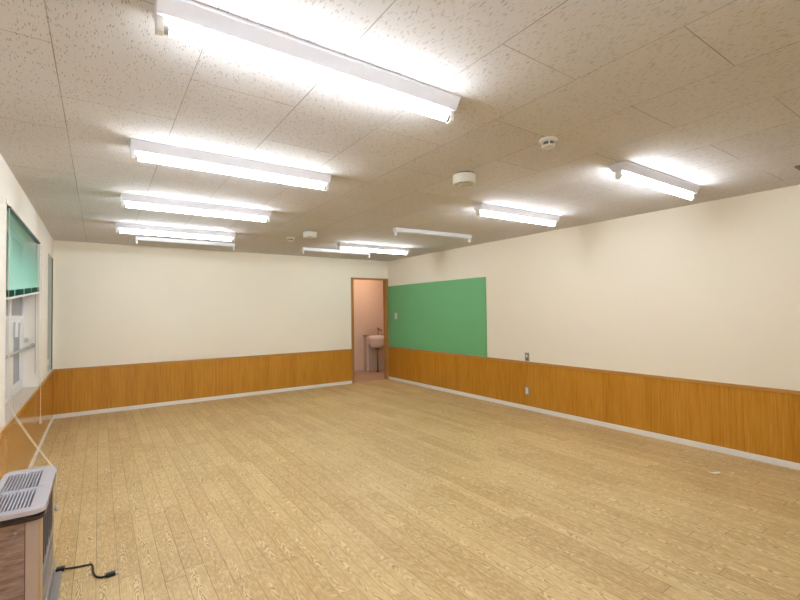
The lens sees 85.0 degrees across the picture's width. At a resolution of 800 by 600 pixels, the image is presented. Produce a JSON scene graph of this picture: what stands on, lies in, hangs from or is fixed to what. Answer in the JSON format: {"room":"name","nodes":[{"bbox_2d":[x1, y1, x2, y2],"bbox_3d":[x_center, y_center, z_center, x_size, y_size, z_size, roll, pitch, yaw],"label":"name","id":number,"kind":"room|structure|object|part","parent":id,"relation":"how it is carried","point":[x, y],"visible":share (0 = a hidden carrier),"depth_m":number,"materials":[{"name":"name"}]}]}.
{"room":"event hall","nodes":[
{"label":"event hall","id":0,"kind":"room"},
{"bbox_2d":[0,154,53,429],"bbox_3d":[-1.852,0.247,1.666,0.140,2.389,10.336,0,-2,-35],"label":"wall","id":1,"kind":"structure","parent":0,"point":[10,189],"depth_m":4.38,"materials":[{"name":"paint"}]},
{"bbox_2d":[5,227,37,424],"bbox_3d":[-3.204,0.131,3.631,0.149,1.487,1.895,0,-2,-35],"label":"window","id":2,"kind":"structure","parent":1,"relation":"in","point":[20,394],"depth_m":3.82,"materials":[{"name":"clear glass"}]},
{"bbox_3d":[-3.037,-0.227,3.287,0.004,0.694,1.018,0,-2,-35],"label":"pane","id":3,"kind":"part","parent":2,"relation":"part of","materials":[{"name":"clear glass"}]},
{"bbox_3d":[-3.396,0.488,3.840,0.020,0.629,0.800,0,-2,-35],"label":"sash","id":4,"kind":"part","parent":2,"relation":"part of","materials":[{"name":"silver metal"}]},
{"bbox_3d":[-3.455,0.476,3.927,0.004,0.539,0.410,0,-2,-35],"label":"pane","id":5,"kind":"part","parent":2,"relation":"part of","materials":[{"name":"clear glass"}]},
{"bbox_3d":[-3.569,-0.200,4.061,0.004,0.694,0.722,0,-2,-35],"label":"pane","id":6,"kind":"part","parent":2,"relation":"part of","materials":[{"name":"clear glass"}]},
{"bbox_3d":[-3.176,0.430,3.640,0.040,0.040,1.895,0,-2,-35],"label":"window guard rail","id":7,"kind":"part","parent":2,"relation":"part of","materials":[{"name":"silver metal"}]},
{"bbox_3d":[-3.184,0.860,3.620,0.124,0.028,1.895,0,-2,-35],"label":"sill","id":8,"kind":"part","parent":2,"relation":"part of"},
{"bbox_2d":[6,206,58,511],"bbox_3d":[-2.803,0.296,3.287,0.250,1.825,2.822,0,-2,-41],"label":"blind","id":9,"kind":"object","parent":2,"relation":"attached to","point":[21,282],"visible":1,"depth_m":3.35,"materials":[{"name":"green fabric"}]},
{"bbox_3d":[-3.126,-0.045,3.647,0.030,0.135,1.803,0,-2,-35],"label":"rail","id":10,"kind":"part","parent":9,"relation":"part of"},
{"bbox_3d":[-3.631,0.324,4.421,0.009,1.762,0.023,0,-2,-35],"label":"pull chain","id":11,"kind":"part","parent":9,"relation":"part of","materials":[{"name":"white plastic"}]},
{"bbox_2d":[6,199,39,385],"bbox_3d":[-3.144,0.104,3.674,0.006,1.492,1.955,0,-2,-35],"label":"trim","id":12,"kind":"structure","parent":1,"relation":"attached to","point":[8,203],"depth_m":4.44,"materials":[{"name":"beige wood"}]},
{"bbox_2d":[0,374,52,479],"bbox_3d":[-1.780,1.103,1.686,0.006,0.578,10.056,0,-2,-35],"label":"wainscoting","id":13,"kind":"structure","parent":1,"relation":"attached to","point":[17,451],"depth_m":3.74,"materials":[{"name":"brown wood"}]},
{"bbox_2d":[0,369,53,438],"bbox_3d":[-1.780,0.798,1.696,0.016,0.032,10.056,0,-2,-35],"label":"trim","id":14,"kind":"structure","parent":1,"relation":"attached to","point":[5,428],"depth_m":3.43,"materials":[{"name":"brown wood"}]},
{"bbox_2d":[28,415,53,468],"bbox_3d":[-1.773,1.414,1.680,0.012,0.056,10.056,0,-2,-35],"label":"baseboard","id":15,"kind":"structure","parent":1,"relation":"attached to","point":[52,418],"depth_m":4.58,"materials":[{"name":"plastic"}]},
{"bbox_2d":[47,257,52,370],"bbox_3d":[-4.447,0.171,5.496,0.074,1.467,0.670,0,-2,-35],"label":"window","id":16,"kind":"structure","parent":1,"relation":"in","point":[50,260],"depth_m":5.74,"materials":[{"name":"grey glass"}]},
{"bbox_2d":[53,240,387,368],"bbox_3d":[-2.482,0.400,7.418,5.342,2.389,0.140,0,-2,-35],"label":"wall","id":17,"kind":"structure","parent":0,"point":[114,304],"depth_m":6.82,"materials":[{"name":"beige paint"}]},
{"bbox_2d":[53,351,351,414],"bbox_3d":[-2.776,1.252,7.097,4.498,0.578,0.006,0,-2,-35],"label":"wainscoting","id":18,"kind":"structure","parent":17,"relation":"attached to","point":[100,388],"depth_m":6.76,"materials":[{"name":"brown wood"}]},
{"bbox_2d":[54,381,351,418],"bbox_3d":[-2.770,1.562,7.087,4.498,0.056,0.012,0,-2,-35],"label":"baseboard","id":19,"kind":"structure","parent":17,"relation":"attached to","point":[56,416],"depth_m":6.75,"materials":[{"name":"plastic"}]},
{"bbox_2d":[54,349,351,371],"bbox_3d":[-2.778,0.947,7.100,4.498,0.032,0.016,0,-2,-35],"label":"trim","id":20,"kind":"structure","parent":17,"relation":"attached to","point":[225,358],"depth_m":6.77,"materials":[{"name":"brown wood"}]},
{"bbox_2d":[351,277,388,382],"bbox_3d":[-0.621,0.585,8.680,0.844,2.032,0.158,0,-2,-35],"label":"door frame","id":21,"kind":"structure","parent":17,"relation":"in","point":[385,281],"depth_m":8.82,"materials":[{"name":"brown wood"}]},
{"bbox_2d":[354,280,383,369],"bbox_3d":[-1.103,0.392,10.071,3.600,2.500,0.140,0,-2,-35],"label":"wall","id":22,"kind":"structure","parent":0,"point":[368,294],"depth_m":10.20,"materials":[{"name":"paint"}]},
{"bbox_2d":[364,336,383,370],"bbox_3d":[-0.160,1.240,10.509,1.545,0.800,0.160,0,-2,-35],"label":"wall","id":23,"kind":"structure","parent":0,"point":[372,351],"depth_m":10.11,"materials":[{"name":"paint"}]},
{"bbox_2d":[367,344,368,371],"bbox_3d":[-0.737,1.236,10.012,0.040,0.800,0.007,0,-2,-35],"label":"trim","id":24,"kind":"structure","parent":23,"relation":"attached to","point":[368,344],"depth_m":10.01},
{"bbox_2d":[0,0,799,260],"bbox_3d":[0.390,-0.989,3.250,5.622,0.100,10.336,0,-2,-35],"label":"ceiling","id":25,"kind":"structure","parent":0,"point":[705,94],"depth_m":2.26,"materials":[{"name":"tile"}]},
{"bbox_2d":[116,222,235,241],"bbox_3d":[-2.627,-0.794,5.196,1.265,0.110,0.134,0,-2,-35],"label":"fluorescent light","id":26,"kind":"object","parent":25,"relation":"attached to","point":[229,236],"visible":1,"depth_m":5.13,"materials":[{"name":"white metal"}]},
{"bbox_2d":[135,236,234,249],"bbox_3d":[-2.923,-0.774,6.018,1.236,0.101,0.072,0,-2,-35],"label":"batten","id":27,"kind":"object","parent":25,"relation":"attached to","point":[137,238],"visible":1,"depth_m":5.96,"materials":[{"name":"white paint"}]},
{"bbox_2d":[120,193,270,222],"bbox_3d":[-1.840,-0.833,4.051,1.265,0.110,0.134,0,-2,-35],"label":"fluorescent light","id":28,"kind":"object","parent":25,"relation":"attached to","point":[126,199],"visible":1,"depth_m":3.98,"materials":[{"name":"white metal"}]},
{"bbox_2d":[129,138,331,190],"bbox_3d":[-1.063,-0.872,2.923,1.265,0.110,0.134,0,-2,-35],"label":"fluorescent light","id":29,"kind":"object","parent":25,"relation":"attached to","point":[140,150],"visible":1,"depth_m":2.83,"materials":[{"name":"white metal"}]},
{"bbox_2d":[130,151,134,160],"bbox_3d":[-1.574,-0.846,2.571,0.022,0.054,0.040,0,-2,-35],"label":"socket","id":30,"kind":"object","parent":29,"relation":"attached to","point":[132,153],"depth_m":2.56,"materials":[{"name":"white plastic"}]},
{"bbox_2d":[287,237,294,241],"bbox_3d":[-1.484,-0.821,5.929,0.104,0.050,0.104,0,-2,-35],"label":"smoke detector","id":31,"kind":"object","parent":25,"relation":"attached to","point":[290,239],"visible":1,"depth_m":5.90,"materials":[{"name":"white plastic"}]},
{"bbox_2d":[153,0,460,124],"bbox_3d":[-0.270,-0.911,1.770,1.265,0.110,0.134,0,-2,-35],"label":"fluorescent light","id":32,"kind":"object","parent":25,"relation":"attached to","point":[189,21],"visible":1,"depth_m":1.64,"materials":[{"name":"white metal"}]},
{"bbox_2d":[155,15,163,36],"bbox_3d":[-0.780,-0.885,1.418,0.022,0.054,0.040,0,-2,-35],"label":"socket","id":33,"kind":"object","parent":32,"relation":"attached to","point":[159,19],"depth_m":1.40,"materials":[{"name":"white plastic"}]},
{"bbox_2d":[446,111,453,124],"bbox_3d":[0.240,-0.882,2.120,0.022,0.054,0.040,0,-2,-35],"label":"socket","id":34,"kind":"object","parent":32,"relation":"attached to","point":[450,114],"depth_m":2.10,"materials":[{"name":"white plastic"}]},
{"bbox_2d":[303,231,316,238],"bbox_3d":[-1.134,-0.822,5.507,0.170,0.078,0.170,0,-2,-35],"label":"ceiling speaker","id":35,"kind":"object","parent":25,"relation":"attached to","point":[306,234],"visible":1,"depth_m":5.45,"materials":[{"name":"white plastic"}]},
{"bbox_2d":[301,247,369,257],"bbox_3d":[-1.028,-0.771,7.163,1.195,0.101,0.072,0,-2,-33],"label":"batten","id":36,"kind":"object","parent":25,"relation":"attached to","point":[303,249],"visible":0.96,"depth_m":7.11,"materials":[{"name":"white paint"}]},
{"bbox_2d":[336,242,409,254],"bbox_3d":[-0.390,-0.785,6.765,1.245,0.110,0.134,0,-2,-33],"label":"fluorescent light","id":37,"kind":"object","parent":25,"relation":"attached to","point":[349,246],"visible":1,"depth_m":6.70,"materials":[{"name":"white metal"}]},
{"bbox_2d":[393,227,471,242],"bbox_3d":[0.442,-0.829,5.627,1.185,0.101,0.072,0,-2,-30],"label":"batten","id":38,"kind":"object","parent":25,"relation":"attached to","point":[396,230],"visible":1,"depth_m":5.56,"materials":[{"name":"white paint"}]},
{"bbox_2d":[453,171,475,187],"bbox_3d":[0.480,-0.900,3.268,0.170,0.078,0.170,0,-2,-35],"label":"ceiling speaker","id":39,"kind":"object","parent":25,"relation":"attached to","point":[464,179],"visible":1,"depth_m":3.21,"materials":[{"name":"white plastic"}]},
{"bbox_2d":[455,181,473,187],"bbox_3d":[0.481,-0.867,3.267,0.138,0.012,0.138,-2,-2,33],"label":"grille","id":40,"kind":"object","parent":39,"relation":"attached to","point":[464,184],"depth_m":3.25,"materials":[{"name":"white plastic"}]},
{"bbox_2d":[472,203,560,226],"bbox_3d":[1.234,-0.863,4.521,1.175,0.110,0.134,0,-2,-33],"label":"fluorescent light","id":41,"kind":"object","parent":25,"relation":"attached to","point":[483,209],"visible":1,"depth_m":4.44,"materials":[{"name":"white metal"}]},
{"bbox_2d":[539,136,556,149],"bbox_3d":[0.888,-0.936,2.616,0.104,0.050,0.104,0,-2,-35],"label":"smoke detector","id":42,"kind":"object","parent":25,"relation":"attached to","point":[548,143],"visible":1,"depth_m":2.59,"materials":[{"name":"white plastic"}]},
{"bbox_3d":[0.888,-0.952,2.617,0.104,0.018,0.104,0,-2,-35],"label":"plate","id":43,"kind":"part","parent":42,"relation":"part of","materials":[{"name":"white plastic"}]},
{"bbox_2d":[608,161,700,200],"bbox_3d":[2.009,-0.902,3.394,1.175,0.110,0.134,0,-2,-35],"label":"fluorescent light","id":44,"kind":"object","parent":25,"relation":"attached to","point":[629,171],"visible":1,"depth_m":3.29,"materials":[{"name":"white metal"}]},
{"bbox_2d":[615,171,621,178],"bbox_3d":[1.535,-0.875,3.068,0.020,0.054,0.040,0,-2,-35],"label":"socket","id":45,"kind":"object","parent":44,"relation":"attached to","point":[618,174],"depth_m":3.06,"materials":[{"name":"white plastic"}]},
{"bbox_2d":[32,370,799,599],"bbox_3d":[0.697,1.522,4.228,7.251,0.100,11.740,0,-2,-35],"label":"floor","id":46,"kind":"structure","parent":0,"point":[383,489],"depth_m":3.08,"materials":[{"name":"brown wood"}]},
{"bbox_2d":[0,465,118,599],"bbox_3d":[-1.673,1.171,2.148,0.495,0.561,0.660,0,-2,-35],"label":"heater","id":47,"kind":"object","parent":46,"relation":"on","point":[27,562],"visible":1,"depth_m":1.87,"materials":[{"name":"plastic"}]},
{"bbox_3d":[-1.643,1.159,1.807,0.137,0.457,0.004,0,-2,-35],"label":"panel","id":48,"kind":"part","parent":47,"relation":"part of","materials":[{"name":"brown wood"}]},
{"bbox_3d":[-1.791,0.905,2.076,0.217,0.022,0.660,0,-2,-35],"label":"panel","id":49,"kind":"part","parent":47,"relation":"part of","materials":[{"name":"plastic"}]},
{"bbox_3d":[-1.549,1.160,1.882,0.013,0.457,0.024,0,-2,-35],"label":"post","id":50,"kind":"part","parent":47,"relation":"part of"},
{"bbox_3d":[-1.716,1.342,2.109,0.026,0.110,0.551,0,-2,-35],"label":"panel","id":51,"kind":"part","parent":47,"relation":"part of","materials":[{"name":"grey metal"}]},
{"bbox_3d":[-1.719,1.073,2.117,0.029,0.267,0.551,0,-2,-35],"label":"rail","id":52,"kind":"part","parent":47,"relation":"part of","materials":[{"name":"grey metal"}]},
{"bbox_2d":[43,488,52,563],"bbox_3d":[-1.718,1.073,2.118,0.020,0.227,0.551,0,-2,-35],"label":"grille","id":53,"kind":"object","parent":47,"relation":"attached to","point":[48,518],"depth_m":2.12,"materials":[{"name":"grey metal"}]},
{"bbox_3d":[-1.875,1.176,2.355,0.013,0.457,0.024,0,-2,-35],"label":"post","id":54,"kind":"part","parent":47,"relation":"part of","materials":[{"name":"grey metal"}]},
{"bbox_3d":[-1.667,1.443,2.100,0.038,0.016,0.540,0,-2,-35],"label":"foot plate","id":55,"kind":"part","parent":47,"relation":"part of","materials":[{"name":"grey metal"}]},
{"bbox_3d":[-1.675,1.449,2.353,0.302,0.017,0.094,-1,-1,14],"label":"power cord","id":56,"kind":"part","parent":47,"relation":"part of","materials":[{"name":"plastic"}]},
{"bbox_2d":[366,328,383,371],"bbox_3d":[-0.516,1.133,9.921,0.424,0.995,0.411,0,-2,-35],"label":"washbasin","id":57,"kind":"object","parent":46,"relation":"on","point":[375,341],"visible":0.95,"depth_m":9.79,"materials":[{"name":"white ceramic"}]},
{"bbox_2d":[368,335,383,347],"bbox_3d":[-0.510,0.944,9.913,0.424,0.273,0.382,0,-2,-35],"label":"basin","id":58,"kind":"object","parent":57,"relation":"in","point":[375,341],"depth_m":9.76,"materials":[{"name":"white ceramic"}]},
{"bbox_2d":[387,184,799,390],"bbox_3d":[2.665,0.264,4.772,0.140,2.389,10.336,0,-2,-35],"label":"wall","id":59,"kind":"structure","parent":0,"point":[710,290],"depth_m":4.61,"materials":[{"name":"beige paint"}]},
{"bbox_2d":[388,277,486,356],"bbox_3d":[0.537,0.291,7.731,0.010,1.212,2.718,0,-2,-35],"label":"notice board","id":60,"kind":"object","parent":59,"relation":"attached to","point":[449,316],"visible":1,"depth_m":7.49,"materials":[{"name":"green fabric"}]},
{"bbox_2d":[525,386,528,394],"bbox_3d":[1.736,1.239,5.974,0.011,0.115,0.070,0,-2,-35],"label":"wall outlet","id":61,"kind":"object","parent":59,"relation":"attached to","point":[526,387],"visible":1,"depth_m":5.97,"materials":[{"name":"white plastic"}]},
{"bbox_2d":[525,353,528,360],"bbox_3d":[1.739,0.779,5.984,0.010,0.115,0.070,0,-2,-35],"label":"wall outlet","id":62,"kind":"object","parent":59,"relation":"attached to","point":[526,354],"visible":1,"depth_m":5.98,"materials":[{"name":"white plastic"}]},
{"bbox_2d":[388,346,799,394],"bbox_3d":[2.614,0.813,4.706,0.016,0.032,10.036,0,-2,-35],"label":"trim","id":63,"kind":"structure","parent":59,"relation":"attached to","point":[471,356],"depth_m":4.76,"materials":[{"name":"brown wood"}]},
{"bbox_2d":[389,348,799,462],"bbox_3d":[2.622,1.118,4.701,0.006,0.578,10.036,0,-2,-35],"label":"wainscoting","id":64,"kind":"structure","parent":59,"relation":"attached to","point":[764,423],"depth_m":4.77,"materials":[{"name":"brown wood"}]},
{"bbox_2d":[389,376,799,469],"bbox_3d":[2.624,1.429,4.692,0.012,0.056,10.036,0,-2,-35],"label":"baseboard","id":65,"kind":"structure","parent":59,"relation":"attached to","point":[770,460],"depth_m":4.76,"materials":[{"name":"plastic"}]}
]}

